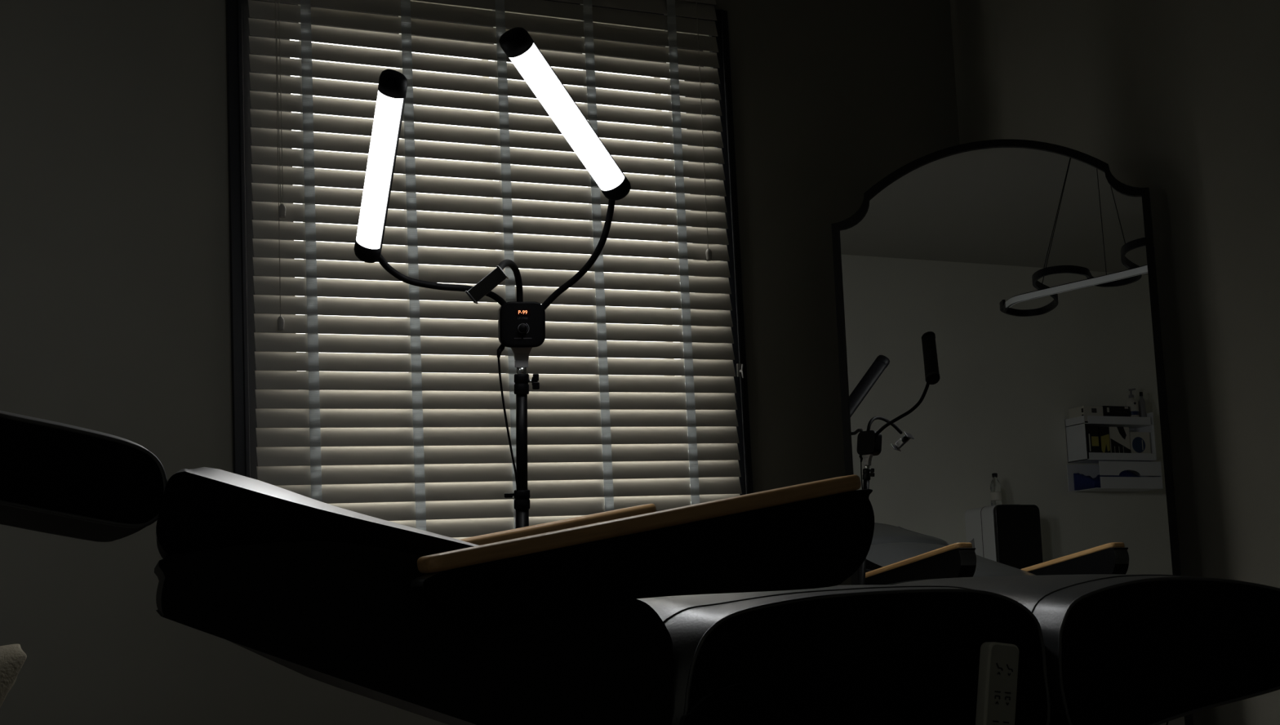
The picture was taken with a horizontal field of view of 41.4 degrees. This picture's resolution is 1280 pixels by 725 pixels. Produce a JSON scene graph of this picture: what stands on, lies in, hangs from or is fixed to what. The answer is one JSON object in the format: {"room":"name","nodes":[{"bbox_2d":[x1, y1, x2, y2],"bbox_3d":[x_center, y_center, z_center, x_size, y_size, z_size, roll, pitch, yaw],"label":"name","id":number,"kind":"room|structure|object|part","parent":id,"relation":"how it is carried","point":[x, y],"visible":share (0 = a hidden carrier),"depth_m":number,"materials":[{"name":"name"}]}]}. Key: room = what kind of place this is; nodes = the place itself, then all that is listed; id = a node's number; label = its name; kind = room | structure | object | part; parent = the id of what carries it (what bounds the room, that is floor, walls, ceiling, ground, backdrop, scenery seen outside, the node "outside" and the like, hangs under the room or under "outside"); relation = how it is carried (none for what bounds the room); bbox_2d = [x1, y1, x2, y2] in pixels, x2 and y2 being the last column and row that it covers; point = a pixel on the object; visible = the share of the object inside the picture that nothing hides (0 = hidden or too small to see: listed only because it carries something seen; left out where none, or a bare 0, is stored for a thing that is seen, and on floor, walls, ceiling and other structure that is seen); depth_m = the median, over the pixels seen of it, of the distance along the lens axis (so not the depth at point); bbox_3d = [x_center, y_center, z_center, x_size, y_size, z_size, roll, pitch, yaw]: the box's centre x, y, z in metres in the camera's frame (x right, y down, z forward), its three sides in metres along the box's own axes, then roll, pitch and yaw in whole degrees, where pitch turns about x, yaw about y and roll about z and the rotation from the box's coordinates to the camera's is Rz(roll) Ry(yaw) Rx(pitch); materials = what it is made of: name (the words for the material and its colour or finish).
{"room":"beauty salon","nodes":[
{"label":"beauty salon","id":0,"kind":"room"},
{"bbox_2d":[0,0,959,724],"bbox_3d":[-1.108,-0.026,4.107,5.000,2.585,0.160,1,-8,-27],"label":"wall","id":1,"kind":"structure","parent":0,"point":[115,305],"depth_m":4.03,"materials":[{"name":"paint"}]},
{"bbox_2d":[225,0,753,495],"bbox_3d":[-0.369,-0.197,4.459,1.470,1.640,0.165,1,-8,-27],"label":"window","id":2,"kind":"structure","parent":1,"relation":"in","point":[237,33],"depth_m":4.15,"materials":[{"name":"black paint"}]},
{"bbox_3d":[-0.952,-0.212,4.110,0.082,1.640,0.022,1,-8,-27],"label":"casing","id":3,"kind":"part","parent":2,"relation":"part of","materials":[{"name":"black paint"}]},
{"bbox_3d":[-0.383,-0.180,4.509,1.312,1.520,0.060,1,-8,-27],"label":"frame","id":4,"kind":"part","parent":2,"relation":"part of","materials":[{"name":"black"}]},
{"bbox_2d":[248,0,742,539],"bbox_3d":[-0.348,-0.304,4.404,1.335,1.634,0.068,1,-8,-27],"label":"blind","id":5,"kind":"object","parent":2,"relation":"attached to","point":[433,455],"visible":0.91,"depth_m":4.37,"materials":[{"name":"grey plastic"}]},
{"bbox_3d":[-0.887,-0.601,4.143,0.006,0.990,0.002,1,-8,-27],"label":"cord","id":6,"kind":"part","parent":5,"relation":"part of","materials":[{"name":"white fabric"}]},
{"bbox_3d":[-0.892,-0.738,4.161,0.006,0.713,0.002,1,-8,-27],"label":"cord","id":7,"kind":"part","parent":5,"relation":"part of","materials":[{"name":"white fabric"}]},
{"bbox_3d":[-0.885,-0.738,4.164,0.003,0.713,0.002,1,-8,-27],"label":"cord","id":8,"kind":"part","parent":5,"relation":"part of","materials":[{"name":"white fabric"}]},
{"bbox_3d":[0.172,-0.693,4.702,0.006,0.769,0.002,1,-8,-27],"label":"cord","id":9,"kind":"part","parent":5,"relation":"part of","materials":[{"name":"white fabric"}]},
{"bbox_3d":[-0.378,-0.980,4.521,1.292,0.070,0.017,1,-8,-27],"label":"casing","id":10,"kind":"part","parent":2,"relation":"part of","materials":[{"name":"black paint"}]},
{"bbox_3d":[0.260,-0.192,4.732,0.058,1.640,0.022,1,-8,-27],"label":"casing","id":11,"kind":"part","parent":2,"relation":"part of","materials":[{"name":"black paint"}]},
{"bbox_2d":[736,363,744,377],"bbox_3d":[0.281,0.023,4.691,0.016,0.043,0.025,1,-8,-27],"label":"cleat","id":12,"kind":"object","parent":2,"relation":"attached to","point":[740,367],"visible":1,"depth_m":4.69,"materials":[{"name":"grey metal"}]},
{"bbox_3d":[0.276,0.021,4.699,0.016,0.037,0.006,1,-8,-27],"label":"plate","id":13,"kind":"part","parent":12,"relation":"part of","materials":[{"name":"grey metal"}]},
{"bbox_2d":[949,0,1279,724],"bbox_3d":[2.386,-0.369,2.612,0.160,2.585,5.740,1,-8,-27],"label":"wall","id":14,"kind":"structure","parent":0,"point":[1180,100],"depth_m":4.32,"materials":[{"name":"paint"}]},
{"bbox_3d":[0.295,0.927,1.345,5.000,0.100,6.060,1,-8,-27],"label":"floor","id":15,"kind":"structure","parent":0,"visible":0},
{"bbox_2d":[354,26,631,528],"bbox_3d":[-0.714,0.329,3.233,1.493,1.655,0.815,-4,-7,10],"label":"lamp","id":16,"kind":"object","parent":15,"relation":"on","point":[521,323],"visible":0.98,"depth_m":3.02,"materials":[{"name":"black plastic"}]},
{"bbox_2d":[355,90,403,248],"bbox_3d":[-0.458,-0.338,2.962,0.037,0.252,0.231,0,-7,-22],"label":"diffuser","id":17,"kind":"object","parent":16,"relation":"attached to","point":[388,113],"depth_m":2.95,"materials":[{"name":"white plastic"}]},
{"bbox_3d":[-0.785,0.618,3.470,1.271,1.145,0.122,-6,-8,25],"label":"power cord","id":18,"kind":"part","parent":16,"relation":"part of","materials":[{"name":"black rubber"}]},
{"bbox_3d":[-0.223,-0.072,3.219,0.077,0.076,0.011,-1,-7,-10],"label":"plate","id":19,"kind":"part","parent":16,"relation":"part of","materials":[{"name":"black plastic"}]},
{"bbox_2d":[509,43,624,190],"bbox_3d":[-0.130,-0.431,3.006,0.049,0.211,0.298,-7,-8,31],"label":"diffuser","id":20,"kind":"object","parent":16,"relation":"attached to","point":[527,58],"depth_m":2.99,"materials":[{"name":"white plastic"}]},
{"bbox_2d":[0,410,1279,724],"bbox_3d":[-0.032,0.529,2.499,2.095,0.998,0.818,0,-7,-21],"label":"chair","id":21,"kind":"object","parent":15,"relation":"on","point":[735,610],"visible":0.98,"depth_m":2.15,"materials":[{"name":"black leather"}]},
{"bbox_3d":[-0.415,0.263,2.387,0.574,0.230,0.630,0,-7,-21],"label":"backrest","id":22,"kind":"part","parent":21,"relation":"part of","materials":[{"name":"grey leather"}]},
{"bbox_3d":[-0.255,0.299,2.843,0.600,0.020,0.080,-9,-4,-22],"label":"armrest","id":23,"kind":"part","parent":21,"relation":"part of","materials":[{"name":"brown wood"}]},
{"bbox_3d":[0.010,0.203,2.161,0.600,0.020,0.080,-9,-4,-22],"label":"armrest","id":24,"kind":"part","parent":21,"relation":"part of","materials":[{"name":"brown wood"}]},
{"bbox_3d":[0.014,0.247,2.156,0.617,0.152,0.135,1,-8,-27],"label":"armrest","id":25,"kind":"part","parent":21,"relation":"part of","materials":[{"name":"grey leather"}]},
{"bbox_3d":[0.288,0.567,2.618,0.812,0.212,0.730,0,-7,-21],"label":"frame","id":26,"kind":"part","parent":21,"relation":"part of","materials":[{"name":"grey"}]},
{"bbox_3d":[0.133,0.480,2.570,0.703,0.267,0.710,0,-7,-21],"label":"seat","id":27,"kind":"part","parent":21,"relation":"part of","materials":[{"name":"grey leather"}]},
{"bbox_2d":[953,641,1018,724],"bbox_3d":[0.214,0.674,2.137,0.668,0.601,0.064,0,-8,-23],"label":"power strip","id":28,"kind":"object","parent":21,"relation":"hanging from","point":[996,669],"visible":1,"depth_m":2.27,"materials":[{"name":"white plastic"}]},
{"bbox_3d":[0.465,0.422,2.299,0.024,0.055,0.015,1,-8,-27],"label":"hook plate","id":29,"kind":"part","parent":28,"relation":"part of","materials":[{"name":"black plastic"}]},
{"bbox_2d":[831,139,1193,724],"bbox_3d":[0.947,0.304,4.398,0.835,1.806,0.066,-5,-7,20],"label":"mirror","id":30,"kind":"object","parent":15,"relation":"on","point":[1004,404],"visible":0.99,"depth_m":4.43,"materials":[{"name":"black mirror"}]},
{"bbox_3d":[-1.217,0.788,2.624,0.455,0.618,0.300,1,-8,-27],"label":"towel stand","id":31,"kind":"object","parent":15,"relation":"on","visible":0},
{"bbox_2d":[0,644,26,707],"bbox_3d":[-1.190,0.617,2.664,0.418,0.320,0.075,1,-8,-27],"label":"towel","id":32,"kind":"object","parent":31,"relation":"hanging from","point":[12,657],"visible":1,"depth_m":2.73,"materials":[{"name":"beige fabric"}]}
]}

